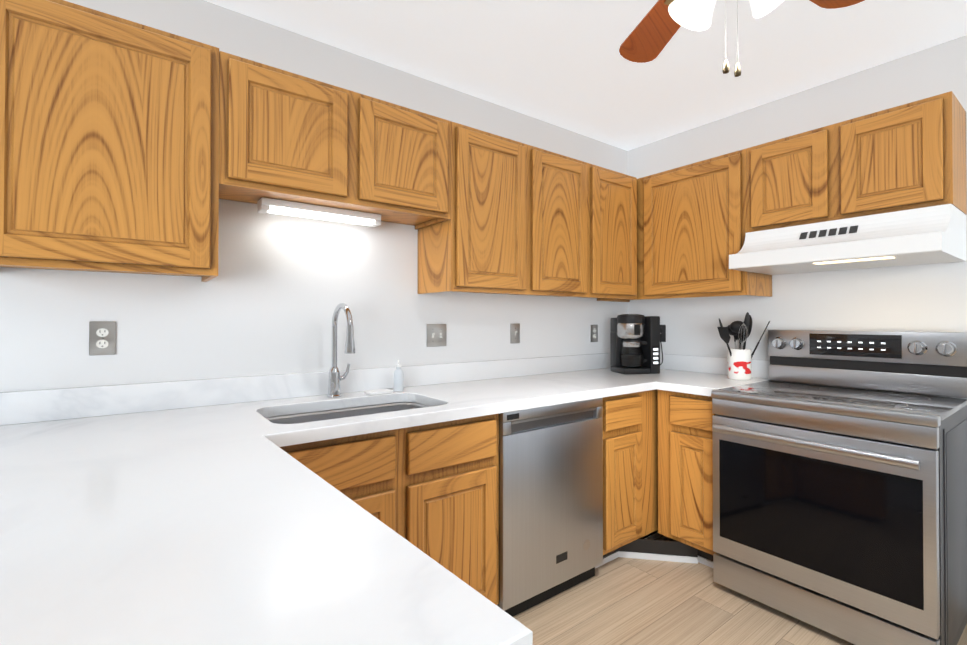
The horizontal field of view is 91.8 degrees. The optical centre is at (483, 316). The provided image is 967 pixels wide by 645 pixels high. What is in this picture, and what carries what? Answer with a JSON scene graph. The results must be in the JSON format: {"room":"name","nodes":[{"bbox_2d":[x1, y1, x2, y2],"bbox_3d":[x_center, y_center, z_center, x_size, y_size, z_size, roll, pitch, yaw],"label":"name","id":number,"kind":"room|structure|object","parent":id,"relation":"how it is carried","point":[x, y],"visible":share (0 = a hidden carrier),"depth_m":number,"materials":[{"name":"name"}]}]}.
{"room":"kitchen","nodes":[
{"label":"kitchen","id":0,"kind":"room"},
{"bbox_2d":[0,0,627,391],"bbox_3d":[-1.470,0.020,1.538,6.400,2.460,0.100,0,-1,-37],"label":"wall","id":1,"kind":"structure","parent":0,"point":[273,294],"depth_m":1.96,"materials":[{"name":"paint"}]},
{"bbox_2d":[89,321,115,355],"bbox_3d":[-1.298,0.074,1.598,0.070,0.115,0.007,0,-1,-37],"label":"electrical outlet","id":2,"kind":"object","parent":1,"relation":"attached to","point":[102,337],"visible":1,"depth_m":1.59,"materials":[{"name":"metal"}]},
{"bbox_2d":[0,0,227,281],"bbox_3d":[-1.189,-0.512,1.486,0.579,0.753,0.324,0,-1,-37],"label":"upper cabinet","id":3,"kind":"object","parent":1,"relation":"attached to","point":[128,146],"depth_m":1.36,"materials":[{"name":"brown wood"}]},
{"bbox_2d":[224,53,359,209],"bbox_3d":[-0.776,-0.658,1.799,0.455,0.440,0.324,0,-1,-37],"label":"upper cabinet","id":4,"kind":"object","parent":1,"relation":"attached to","point":[288,136],"depth_m":1.68,"materials":[{"name":"brown wood"}]},
{"bbox_2d":[352,94,455,231],"bbox_3d":[-0.413,-0.655,2.072,0.454,0.440,0.324,0,-1,-37],"label":"upper cabinet","id":5,"kind":"object","parent":1,"relation":"attached to","point":[408,156],"depth_m":1.96,"materials":[{"name":"brown wood"}]},
{"bbox_2d":[257,197,380,226],"bbox_3d":[-0.672,-0.431,1.962,0.490,0.046,0.080,0,-1,-37],"label":"under-cabinet light","id":6,"kind":"object","parent":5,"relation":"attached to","point":[275,206],"visible":1,"depth_m":1.92,"materials":[{"name":"white plastic"}]},
{"bbox_2d":[427,324,445,346],"bbox_3d":[-0.236,0.096,2.392,0.116,0.115,0.018,0,-1,-37],"label":"light switch","id":7,"kind":"object","parent":1,"relation":"attached to","point":[436,335],"visible":1,"depth_m":2.39,"materials":[{"name":"metal"}]},
{"bbox_2d":[418,123,535,295],"bbox_3d":[-0.047,-0.493,2.347,0.461,0.760,0.324,0,-1,-37],"label":"upper cabinet","id":8,"kind":"object","parent":1,"relation":"attached to","point":[489,247],"depth_m":2.22,"materials":[{"name":"brown wood"}]},
{"bbox_2d":[510,323,519,343],"bbox_3d":[0.187,0.097,2.711,0.070,0.115,0.018,0,-1,-37],"label":"light switch","id":9,"kind":"object","parent":1,"relation":"attached to","point":[514,333],"visible":1,"depth_m":2.71,"materials":[{"name":"metal"}]},
{"bbox_2d":[536,147,595,297],"bbox_3d":[0.321,-0.490,2.624,0.460,0.760,0.324,0,-1,-37],"label":"upper cabinet","id":10,"kind":"object","parent":1,"relation":"attached to","point":[565,186],"depth_m":2.52,"materials":[{"name":"brown wood"}]},
{"bbox_2d":[591,325,597,341],"bbox_3d":[0.742,0.112,3.136,0.070,0.115,0.007,0,-1,-37],"label":"electrical outlet","id":11,"kind":"object","parent":1,"relation":"attached to","point":[594,333],"visible":1,"depth_m":3.13,"materials":[{"name":"metal"}]},
{"bbox_2d":[596,166,644,301],"bbox_3d":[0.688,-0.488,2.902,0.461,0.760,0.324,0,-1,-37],"label":"upper cabinet","id":12,"kind":"object","parent":1,"relation":"attached to","point":[616,192],"depth_m":2.78,"materials":[{"name":"brown wood"}]},
{"bbox_2d":[205,0,966,150],"bbox_3d":[0.186,-1.278,-0.647,6.400,0.100,5.600,0,-1,-37],"label":"ceiling","id":13,"kind":"structure","parent":0,"point":[565,64],"depth_m":2.11,"materials":[{"name":"paint"}]},
{"bbox_2d":[619,0,864,76],"bbox_3d":[0.619,-0.892,1.103,1.018,0.642,1.006,0,-1,-37],"label":"ceiling fan","id":14,"kind":"object","parent":13,"relation":"hanging from","point":[654,31],"visible":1,"depth_m":1.36,"materials":[{"name":"brown wood"}]},
{"bbox_2d":[513,535,966,644],"bbox_3d":[0.186,1.282,-0.669,6.400,0.100,5.600,0,-1,-37],"label":"floor","id":15,"kind":"structure","parent":0,"point":[624,601],"depth_m":1.97,"materials":[{"name":"brown wood"}]},
{"bbox_2d":[280,427,407,540],"bbox_3d":[-0.636,0.815,1.714,0.439,0.874,0.608,0,-1,-37],"label":"base cabinet","id":16,"kind":"object","parent":15,"relation":"on","point":[371,469],"depth_m":1.54,"materials":[{"name":"brown wood"}]},
{"bbox_2d":[0,353,772,644],"bbox_3d":[0.050,0.305,1.553,3.748,0.140,1.698,0,-1,-37],"label":"countertop","id":17,"kind":"structure","parent":16,"relation":"on","point":[200,512],"depth_m":0.78,"materials":[{"name":"stone"}]},
{"bbox_2d":[327,303,355,397],"bbox_3d":[-0.566,0.141,1.931,0.098,0.394,0.228,0,-1,-37],"label":"faucet","id":18,"kind":"object","parent":17,"relation":"on","point":[335,379],"visible":1,"depth_m":1.96,"materials":[{"name":"silver metal"}]},
{"bbox_2d":[266,402,429,423],"bbox_3d":[-0.482,0.474,1.778,0.706,0.192,0.426,0,-1,-37],"label":"sink","id":19,"kind":"object","parent":17,"relation":"in","point":[333,414],"visible":0.1,"depth_m":1.93,"materials":[{"name":"metal"}]},
{"bbox_2d":[364,389,392,394],"bbox_3d":[-0.465,0.333,2.080,0.110,0.012,0.070,0,-1,-37],"label":"dish","id":20,"kind":"object","parent":17,"relation":"on","point":[377,391],"visible":0.98,"depth_m":2.06,"materials":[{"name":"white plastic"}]},
{"bbox_2d":[394,360,403,390],"bbox_3d":[-0.388,0.269,2.152,0.046,0.142,0.055,0,-1,-37],"label":"soap dispenser","id":21,"kind":"object","parent":17,"relation":"on","point":[398,379],"visible":1,"depth_m":2.14,"materials":[{"name":"white plastic"}]},
{"bbox_2d":[610,314,662,373],"bbox_3d":[1.011,0.166,2.970,0.391,0.361,0.285,0,0,-9],"label":"coffee maker","id":22,"kind":"object","parent":17,"relation":"on","point":[635,340],"visible":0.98,"depth_m":2.84,"materials":[{"name":"black plastic"}]},
{"bbox_2d":[717,312,769,379],"bbox_3d":[1.423,0.159,2.586,0.268,0.369,0.206,0,0,3],"label":"utensil crock","id":23,"kind":"object","parent":17,"relation":"on","point":[740,356],"visible":1,"depth_m":2.55,"materials":[{"name":"ceramic"}]},
{"bbox_2d":[408,413,498,604],"bbox_3d":[-0.285,0.817,1.978,0.439,0.874,0.608,0,-1,-37],"label":"base cabinet","id":24,"kind":"object","parent":15,"relation":"on","point":[431,491],"depth_m":1.75,"materials":[{"name":"brown wood"}]},
{"bbox_2d":[497,398,602,616],"bbox_3d":[0.145,0.822,2.294,0.619,0.870,0.602,0,-1,-37],"label":"dishwasher","id":25,"kind":"object","parent":15,"relation":"on","point":[550,501],"visible":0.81,"depth_m":2.03,"materials":[{"name":"metal"}]},
{"bbox_2d":[595,391,647,567],"bbox_3d":[0.516,0.822,2.582,0.314,0.874,0.608,0,-1,-37],"label":"base cabinet","id":26,"kind":"object","parent":15,"relation":"on","point":[625,416],"depth_m":2.36,"materials":[{"name":"brown wood"}]},
{"bbox_2d":[648,389,683,559],"bbox_3d":[0.930,0.825,2.894,0.722,0.874,0.608,0,-1,-37],"label":"base cabinet","id":27,"kind":"object","parent":15,"relation":"on","point":[655,547],"depth_m":2.52,"materials":[{"name":"brown wood"}]},
{"bbox_2d":[658,390,715,567],"bbox_3d":[1.264,0.822,2.546,0.608,0.874,0.343,0,-1,-37],"label":"base cabinet","id":28,"kind":"object","parent":15,"relation":"on","point":[685,473],"visible":0.54,"depth_m":2.37,"materials":[{"name":"brown wood"}]},
{"bbox_2d":[711,330,966,644],"bbox_3d":[1.530,0.660,2.051,0.741,1.188,0.767,0,-1,-37],"label":"range","id":29,"kind":"object","parent":15,"relation":"on","point":[839,511],"visible":1,"depth_m":1.84,"materials":[{"name":"metal"}]},
{"bbox_2d":[627,35,966,398],"bbox_3d":[2.731,0.017,1.199,0.100,2.460,5.500,0,-1,-37],"label":"wall","id":30,"kind":"structure","parent":0,"point":[924,298],"depth_m":2.41,"materials":[{"name":"paint"}]},
{"bbox_2d":[660,325,665,341],"bbox_3d":[1.191,0.112,3.149,0.007,0.115,0.070,0,-1,-37],"label":"electrical outlet","id":31,"kind":"object","parent":30,"relation":"attached to","point":[663,333],"visible":0.69,"depth_m":3.13,"materials":[{"name":"grey plastic"}]},
{"bbox_2d":[645,149,771,298],"bbox_3d":[1.296,-0.489,2.752,0.324,0.760,0.599,0,-1,-37],"label":"upper cabinet","id":32,"kind":"object","parent":30,"relation":"attached to","point":[697,222],"depth_m":2.62,"materials":[{"name":"brown wood"}]},
{"bbox_2d":[745,123,836,233],"bbox_3d":[1.591,-0.653,2.361,0.324,0.440,0.380,0,-1,-37],"label":"upper cabinet","id":33,"kind":"object","parent":30,"relation":"attached to","point":[791,180],"depth_m":2.25,"materials":[{"name":"brown wood"}]},
{"bbox_2d":[729,204,966,274],"bbox_3d":[1.633,-0.332,2.152,0.504,0.202,0.756,0,-1,-37],"label":"range hood","id":34,"kind":"object","parent":30,"relation":"attached to","point":[929,235],"visible":0.98,"depth_m":1.99,"materials":[{"name":"white metal"}]},
{"bbox_2d":[837,91,966,219],"bbox_3d":[1.820,-0.655,2.058,0.324,0.440,0.380,0,-1,-37],"label":"upper cabinet","id":35,"kind":"object","parent":30,"relation":"attached to","point":[912,155],"depth_m":1.94,"materials":[{"name":"brown wood"}]}
]}

